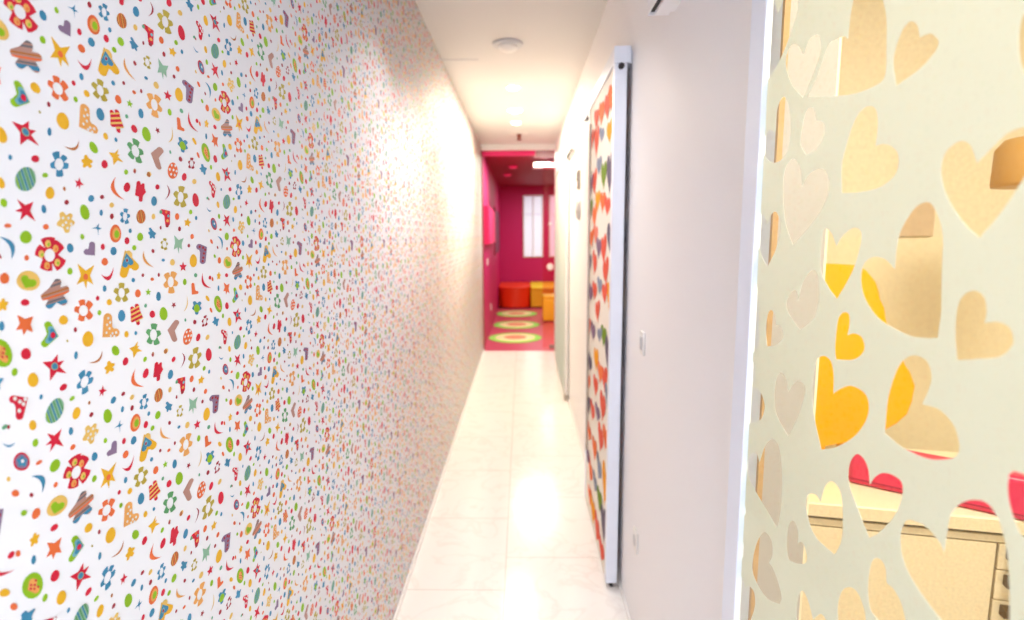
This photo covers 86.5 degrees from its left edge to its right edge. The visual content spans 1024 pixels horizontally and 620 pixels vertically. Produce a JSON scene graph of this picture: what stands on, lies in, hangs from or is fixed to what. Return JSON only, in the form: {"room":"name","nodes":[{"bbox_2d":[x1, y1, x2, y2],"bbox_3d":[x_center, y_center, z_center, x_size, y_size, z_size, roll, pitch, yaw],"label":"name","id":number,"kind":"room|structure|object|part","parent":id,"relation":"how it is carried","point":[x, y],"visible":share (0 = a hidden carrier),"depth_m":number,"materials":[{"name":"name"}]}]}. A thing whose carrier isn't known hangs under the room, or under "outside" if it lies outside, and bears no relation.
{"room":"corridor","nodes":[
{"label":"corridor","id":0,"kind":"room"},
{"bbox_2d":[0,0,499,619],"bbox_3d":[-0.449,-0.546,5.385,0.101,2.578,14.000,0,8,1],"label":"wall","id":1,"kind":"structure","parent":0,"point":[242,335],"depth_m":0.93,"materials":[{"name":"white paper"}]},
{"bbox_2d":[393,350,483,619],"bbox_3d":[-0.436,1.092,2.823,0.009,0.030,8.480,0,8,1],"label":"baseboard","id":2,"kind":"structure","parent":1,"relation":"attached to","point":[404,591],"depth_m":2.81,"materials":[{"name":"white"}]},
{"bbox_2d":[442,59,477,60],"bbox_3d":[-0.327,-1.578,3.430,0.230,0.003,0.012,0,8,1],"label":"trim","id":3,"kind":"structure","parent":1,"relation":"attached to","point":[442,59],"depth_m":3.42,"materials":[{"name":"grey plastic"}]},
{"bbox_2d":[481,150,484,350],"bbox_3d":[-0.366,-0.719,6.874,0.012,2.515,0.080,0,8,1],"label":"trim","id":4,"kind":"structure","parent":1,"relation":"attached to","point":[481,150],"depth_m":6.85,"materials":[{"name":"red"}]},
{"bbox_2d":[484,206,495,244],"bbox_3d":[-0.319,-1.232,8.014,0.068,0.500,1.800,0,8,1],"label":"upper cabinet","id":5,"kind":"object","parent":1,"relation":"attached to","point":[489,214],"visible":1,"depth_m":7.23,"materials":[{"name":"pink"}]},
{"bbox_3d":[-0.297,-1.171,7.570,0.008,0.480,0.885,0,8,1],"label":"door","id":6,"kind":"part","parent":5,"relation":"part of","materials":[{"name":"pink wood"}]},
{"bbox_3d":[-0.280,-1.292,8.457,0.008,0.480,0.885,0,8,1],"label":"door","id":7,"kind":"part","parent":5,"relation":"part of","materials":[{"name":"pink"}]},
{"bbox_2d":[494,207,499,255],"bbox_3d":[-0.290,-1.537,10.682,0.026,0.860,2.030,0,8,1],"label":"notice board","id":8,"kind":"object","parent":1,"relation":"attached to","point":[497,215],"visible":0.93,"depth_m":10.63,"materials":[{"name":"pink"}]},
{"bbox_3d":[-0.308,-1.401,9.692,0.026,0.860,0.030,0,8,1],"label":"board frame","id":9,"kind":"part","parent":8,"relation":"part of","materials":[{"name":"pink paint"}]},
{"bbox_2d":[482,151,534,155],"bbox_3d":[-0.045,-1.945,6.760,0.670,0.060,0.040,0,8,1],"label":"trim","id":10,"kind":"structure","parent":1,"relation":"attached to","point":[484,153],"depth_m":6.74,"materials":[{"name":"pink paint"}]},
{"bbox_2d":[415,0,607,185],"bbox_3d":[1.091,-1.877,5.224,3.200,0.118,14.100,0,8,1],"label":"ceiling","id":11,"kind":"structure","parent":0,"point":[557,36],"depth_m":3.52,"materials":[{"name":"white paint"}]},
{"bbox_2d":[492,38,522,52],"bbox_3d":[-0.024,-1.519,3.154,0.180,0.048,0.180,0,8,1],"label":"smoke detector","id":12,"kind":"object","parent":11,"relation":"attached to","point":[506,45],"visible":1,"depth_m":3.11,"materials":[{"name":"grey plastic"}]},
{"bbox_2d":[505,85,520,90],"bbox_3d":[0.007,-1.659,4.073,0.122,0.022,0.122,0,8,1],"label":"recessed light","id":13,"kind":"object","parent":11,"relation":"in","point":[509,87],"visible":1,"depth_m":4.05,"materials":[{"name":"white plastic"}]},
{"bbox_2d":[506,108,523,112],"bbox_3d":[0.027,-1.761,4.816,0.156,0.022,0.156,0,8,1],"label":"recessed light","id":14,"kind":"object","parent":11,"relation":"in","point":[512,110],"visible":1,"depth_m":4.78,"materials":[{"name":"white plastic"}]},
{"bbox_2d":[510,121,521,124],"bbox_3d":[0.039,-1.832,5.330,0.122,0.022,0.122,0,8,1],"label":"recessed light","id":15,"kind":"object","parent":11,"relation":"in","point":[512,122],"visible":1,"depth_m":5.30,"materials":[{"name":"white plastic"}]},
{"bbox_2d":[510,132,527,140],"bbox_3d":[0.077,-1.893,5.947,0.200,0.070,0.200,0,8,1],"label":"sprinkler","id":16,"kind":"object","parent":11,"relation":"attached to","point":[518,134],"visible":1,"depth_m":5.92,"materials":[{"name":"white metal"}]},
{"bbox_2d":[533,159,554,168],"bbox_3d":[0.700,-2.119,7.880,0.782,0.120,0.228,0,8,1],"label":"air conditioner","id":17,"kind":"object","parent":11,"relation":"attached to","point":[550,164],"visible":0.41,"depth_m":7.78,"materials":[{"name":"white plastic"}]},
{"bbox_2d":[539,162,554,166],"bbox_3d":[0.727,-2.079,7.775,0.680,0.060,0.012,0,8,1],"label":"grille","id":18,"kind":"object","parent":17,"relation":"attached to","point":[541,164],"depth_m":7.78,"materials":[{"name":"white plastic"}]},
{"bbox_2d":[990,136,1023,189],"bbox_3d":[1.421,-0.815,1.376,0.240,0.981,0.240,0,8,1],"label":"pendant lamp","id":19,"kind":"object","parent":11,"relation":"hanging from","point":[1007,172],"visible":0.96,"depth_m":1.43,"materials":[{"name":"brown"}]},
{"bbox_2d":[397,306,627,619],"bbox_3d":[1.111,0.767,5.587,3.200,0.100,14.100,0,8,1],"label":"floor","id":20,"kind":"structure","parent":0,"point":[509,535],"depth_m":2.92,"materials":[{"name":"white tile"}]},
{"bbox_2d":[498,282,530,308],"bbox_3d":[0.059,-0.333,11.707,0.666,0.430,1.434,0,8,1],"label":"bench","id":21,"kind":"object","parent":20,"relation":"on","point":[512,295],"visible":0.99,"depth_m":11.06,"materials":[{"name":"red leather"}]},
{"bbox_2d":[489,333,541,342],"bbox_3d":[0.047,0.399,7.907,0.768,0.013,0.768,0,8,1],"label":"round rug","id":22,"kind":"object","parent":20,"relation":"on","point":[504,337],"visible":1,"depth_m":7.87,"materials":[{"name":"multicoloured carpet"}]},
{"bbox_2d":[494,321,539,328],"bbox_3d":[0.074,0.241,9.053,0.768,0.013,0.768,0,8,1],"label":"round rug","id":23,"kind":"object","parent":20,"relation":"on","point":[506,324],"visible":1,"depth_m":9.01,"materials":[{"name":"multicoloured carpet"}]},
{"bbox_2d":[497,311,536,316],"bbox_3d":[0.089,0.067,10.319,0.768,0.013,0.768,0,8,1],"label":"round rug","id":24,"kind":"object","parent":20,"relation":"on","point":[505,313],"visible":1,"depth_m":10.28,"materials":[{"name":"carpet"}]},
{"bbox_2d":[530,282,553,307],"bbox_3d":[1.310,-0.342,11.705,1.826,0.430,1.390,0,8,1],"label":"bench","id":25,"kind":"object","parent":20,"relation":"on","point":[537,288],"visible":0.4,"depth_m":11.06,"materials":[{"name":"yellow leather"}]},
{"bbox_2d":[542,294,553,321],"bbox_3d":[0.708,-0.044,9.496,0.352,0.450,0.354,0,8,1],"label":"stool","id":26,"kind":"object","parent":20,"relation":"on","point":[548,299],"visible":0.47,"depth_m":9.33,"materials":[{"name":"orange leather"}]},
{"bbox_2d":[801,515,1023,619],"bbox_3d":[1.164,0.882,1.561,1.010,0.766,0.448,1,8,12],"label":"base cabinet","id":27,"kind":"object","parent":20,"relation":"on","point":[969,580],"visible":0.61,"depth_m":1.35,"materials":[{"name":"laminate"}]},
{"bbox_2d":[808,444,1023,534],"bbox_3d":[1.164,0.484,1.518,1.030,0.034,0.445,1,8,12],"label":"countertop","id":28,"kind":"structure","parent":27,"relation":"on","point":[875,504],"depth_m":1.37,"materials":[{"name":"beige"}]},
{"bbox_2d":[815,263,914,448],"bbox_3d":[1.023,0.151,1.663,0.403,0.587,0.050,0,8,1],"label":"panel","id":29,"kind":"object","parent":28,"relation":"on","point":[840,415],"visible":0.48,"depth_m":1.65,"materials":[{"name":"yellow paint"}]},
{"bbox_2d":[848,450,1023,519],"bbox_3d":[1.110,0.433,1.380,0.437,0.105,0.072,5,10,36],"label":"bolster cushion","id":30,"kind":"object","parent":28,"relation":"on","point":[858,473],"visible":0.23,"depth_m":1.40,"materials":[{"name":"red fabric"}]},
{"bbox_3d":[1.399,0.752,1.300,0.447,0.076,0.020,1,8,12],"label":"drawer","id":31,"kind":"part","parent":27,"relation":"part of","materials":[{"name":"laminate"}]},
{"bbox_3d":[1.398,0.673,1.289,0.447,0.076,0.020,1,8,12],"label":"drawer","id":32,"kind":"part","parent":27,"relation":"part of","materials":[{"name":"laminate"}]},
{"bbox_3d":[1.397,0.600,1.279,0.447,0.065,0.020,1,8,12],"label":"drawer","id":33,"kind":"part","parent":27,"relation":"part of","materials":[{"name":"laminate"}]},
{"bbox_3d":[1.224,0.734,1.310,0.070,0.026,0.027,1,8,12],"label":"handle","id":34,"kind":"part","parent":27,"relation":"part of","materials":[{"name":"brown metal"}]},
{"bbox_3d":[1.223,0.656,1.300,0.070,0.026,0.027,1,8,12],"label":"handle","id":35,"kind":"part","parent":27,"relation":"part of","materials":[{"name":"brown metal"}]},
{"bbox_2d":[499,186,554,281],"bbox_3d":[1.129,-1.503,12.342,3.000,2.560,0.100,0,8,1],"label":"wall","id":36,"kind":"structure","parent":0,"point":[514,267],"depth_m":12.30,"materials":[{"name":"pink paint"}]},
{"bbox_2d":[523,195,542,256],"bbox_3d":[0.474,-1.880,12.236,0.448,1.375,0.030,0,8,1],"label":"window","id":37,"kind":"structure","parent":36,"relation":"in","point":[532,204],"depth_m":12.23,"materials":[{"name":"white glass"}]},
{"bbox_2d":[549,195,554,256],"bbox_3d":[1.071,-1.883,12.225,0.480,1.375,0.030,0,8,1],"label":"window","id":38,"kind":"structure","parent":36,"relation":"in","point":[551,197],"depth_m":12.22,"materials":[{"name":"white"}]},
{"bbox_2d":[554,211,554,348],"bbox_3d":[1.534,-0.755,6.874,1.988,2.560,0.120,0,8,1],"label":"wall","id":39,"kind":"structure","parent":0,"point":[554,211],"depth_m":6.95,"materials":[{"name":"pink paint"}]},
{"bbox_2d":[481,144,554,150],"bbox_3d":[0.074,-1.997,6.680,0.912,0.063,0.080,0,8,1],"label":"trim","id":40,"kind":"structure","parent":39,"relation":"attached to","point":[494,147],"depth_m":6.64,"materials":[{"name":"white"}]},
{"bbox_2d":[547,222,553,348],"bbox_3d":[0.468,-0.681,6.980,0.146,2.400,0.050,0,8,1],"label":"door","id":41,"kind":"structure","parent":39,"relation":"in","point":[550,267],"depth_m":6.98,"materials":[{"name":"clear glass"}]},
{"bbox_3d":[0.493,-0.551,6.987,0.090,0.090,0.030,0,8,1],"label":"round handle","id":42,"kind":"part","parent":41,"relation":"part of","materials":[{"name":"white plastic"}]},
{"bbox_2d":[555,0,782,619],"bbox_3d":[0.507,-0.175,2.632,0.090,2.578,8.480,0,8,1],"label":"wall","id":43,"kind":"structure","parent":0,"point":[687,75],"depth_m":1.47,"materials":[{"name":"white paint"}]},
{"bbox_2d":[555,143,574,400],"bbox_3d":[0.491,-0.335,5.296,0.040,2.170,2.000,0,8,1],"label":"door","id":44,"kind":"structure","parent":43,"relation":"in","point":[562,178],"depth_m":5.13,"materials":[{"name":"white"}]},
{"bbox_3d":[0.484,-1.389,5.151,0.040,0.041,2.000,0,8,1],"label":"sliding door rail","id":45,"kind":"part","parent":44,"relation":"part of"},
{"bbox_2d":[574,199,580,219],"bbox_3d":[0.465,-0.715,3.881,0.036,0.150,0.150,0,8,1],"label":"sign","id":46,"kind":"object","parent":43,"relation":"attached to","point":[577,209],"visible":1,"depth_m":3.83,"materials":[{"name":"grey plastic"}]},
{"bbox_2d":[576,170,579,189],"bbox_3d":[0.471,-0.926,3.872,0.022,0.130,0.080,0,8,1],"label":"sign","id":47,"kind":"object","parent":43,"relation":"attached to","point":[577,171],"visible":1,"depth_m":3.84,"materials":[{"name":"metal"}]},
{"bbox_2d":[554,349,630,619],"bbox_3d":[0.490,0.921,4.060,0.008,0.018,5.950,0,8,1],"label":"baseboard","id":48,"kind":"structure","parent":43,"relation":"attached to","point":[618,578],"depth_m":2.32,"materials":[{"name":"white"}]},
{"bbox_2d":[583,46,631,586],"bbox_3d":[0.421,0.028,2.659,0.084,2.158,1.064,0,8,1],"label":"door","id":49,"kind":"structure","parent":43,"relation":"in","point":[607,115],"depth_m":2.28,"materials":[{"name":"white glass"}]},
{"bbox_3d":[0.417,0.067,2.541,0.039,2.082,0.719,0,8,1],"label":"panel","id":50,"kind":"part","parent":49,"relation":"part of","materials":[{"name":"white"}]},
{"bbox_2d":[586,85,612,560],"bbox_3d":[0.418,0.085,2.544,0.044,2.029,0.715,0,8,1],"label":"print","id":51,"kind":"object","parent":49,"relation":"attached to","point":[601,118],"depth_m":2.48,"materials":[{"name":"multicoloured paper"}]},
{"bbox_3d":[0.421,-1.013,2.523,0.069,0.059,1.051,0,8,1],"label":"sliding door rail","id":52,"kind":"part","parent":49,"relation":"part of","materials":[{"name":"white metal"}]},
{"bbox_2d":[633,526,637,554],"bbox_3d":[0.449,0.838,1.983,0.009,0.080,0.060,0,8,1],"label":"wall socket","id":53,"kind":"object","parent":43,"relation":"attached to","point":[635,533],"visible":1,"depth_m":1.96,"materials":[{"name":"white plastic"}]},
{"bbox_2d":[639,330,644,355],"bbox_3d":[0.442,0.113,1.852,0.012,0.080,0.050,0,8,1],"label":"light switch","id":54,"kind":"object","parent":43,"relation":"attached to","point":[642,334],"visible":1,"depth_m":1.83,"materials":[{"name":"white plastic"}]},
{"bbox_2d":[748,0,790,619],"bbox_3d":[0.436,0.287,0.956,0.009,2.120,0.008,0,8,1],"label":"trim","id":55,"kind":"structure","parent":43,"relation":"attached to","point":[786,11],"depth_m":0.90,"materials":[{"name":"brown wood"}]},
{"bbox_2d":[757,0,838,619],"bbox_3d":[0.480,0.287,0.956,0.079,2.120,0.006,0,8,1],"label":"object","id":56,"kind":"structure","parent":43,"relation":"attached to","point":[803,204],"depth_m":0.90,"materials":[{"name":"grey paint"}]},
{"bbox_2d":[647,0,1023,619],"bbox_3d":[0.392,0.316,0.634,0.068,2.111,1.985,0,8,1],"label":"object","id":57,"kind":"structure","parent":43,"relation":"in","point":[970,90],"depth_m":0.54,"materials":[{"name":"white glass"}]},
{"bbox_3d":[0.385,-0.698,0.495,0.068,0.063,1.985,0,8,1],"label":"sliding door rail","id":58,"kind":"part","parent":57,"relation":"part of","materials":[{"name":"black metal"}]},
{"bbox_2d":[798,37,841,619],"bbox_3d":[0.534,-0.021,1.509,0.006,2.578,1.173,0,8,1],"label":"lining","id":59,"kind":"object","parent":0,"point":[840,38],"depth_m":0.93,"materials":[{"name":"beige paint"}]},
{"bbox_2d":[826,0,1023,451],"bbox_3d":[1.591,-0.111,2.113,2.098,2.578,0.086,0,8,1],"label":"wall","id":60,"kind":"structure","parent":0,"point":[866,166],"depth_m":2.05,"materials":[{"name":"beige paint"}]},
{"bbox_2d":[899,202,934,235],"bbox_3d":[1.504,-0.525,2.010,0.135,0.500,0.020,0,8,1],"label":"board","id":61,"kind":"object","parent":60,"relation":"attached to","point":[920,222],"visible":0.25,"depth_m":2.03,"materials":[{"name":"wood"}]}
]}

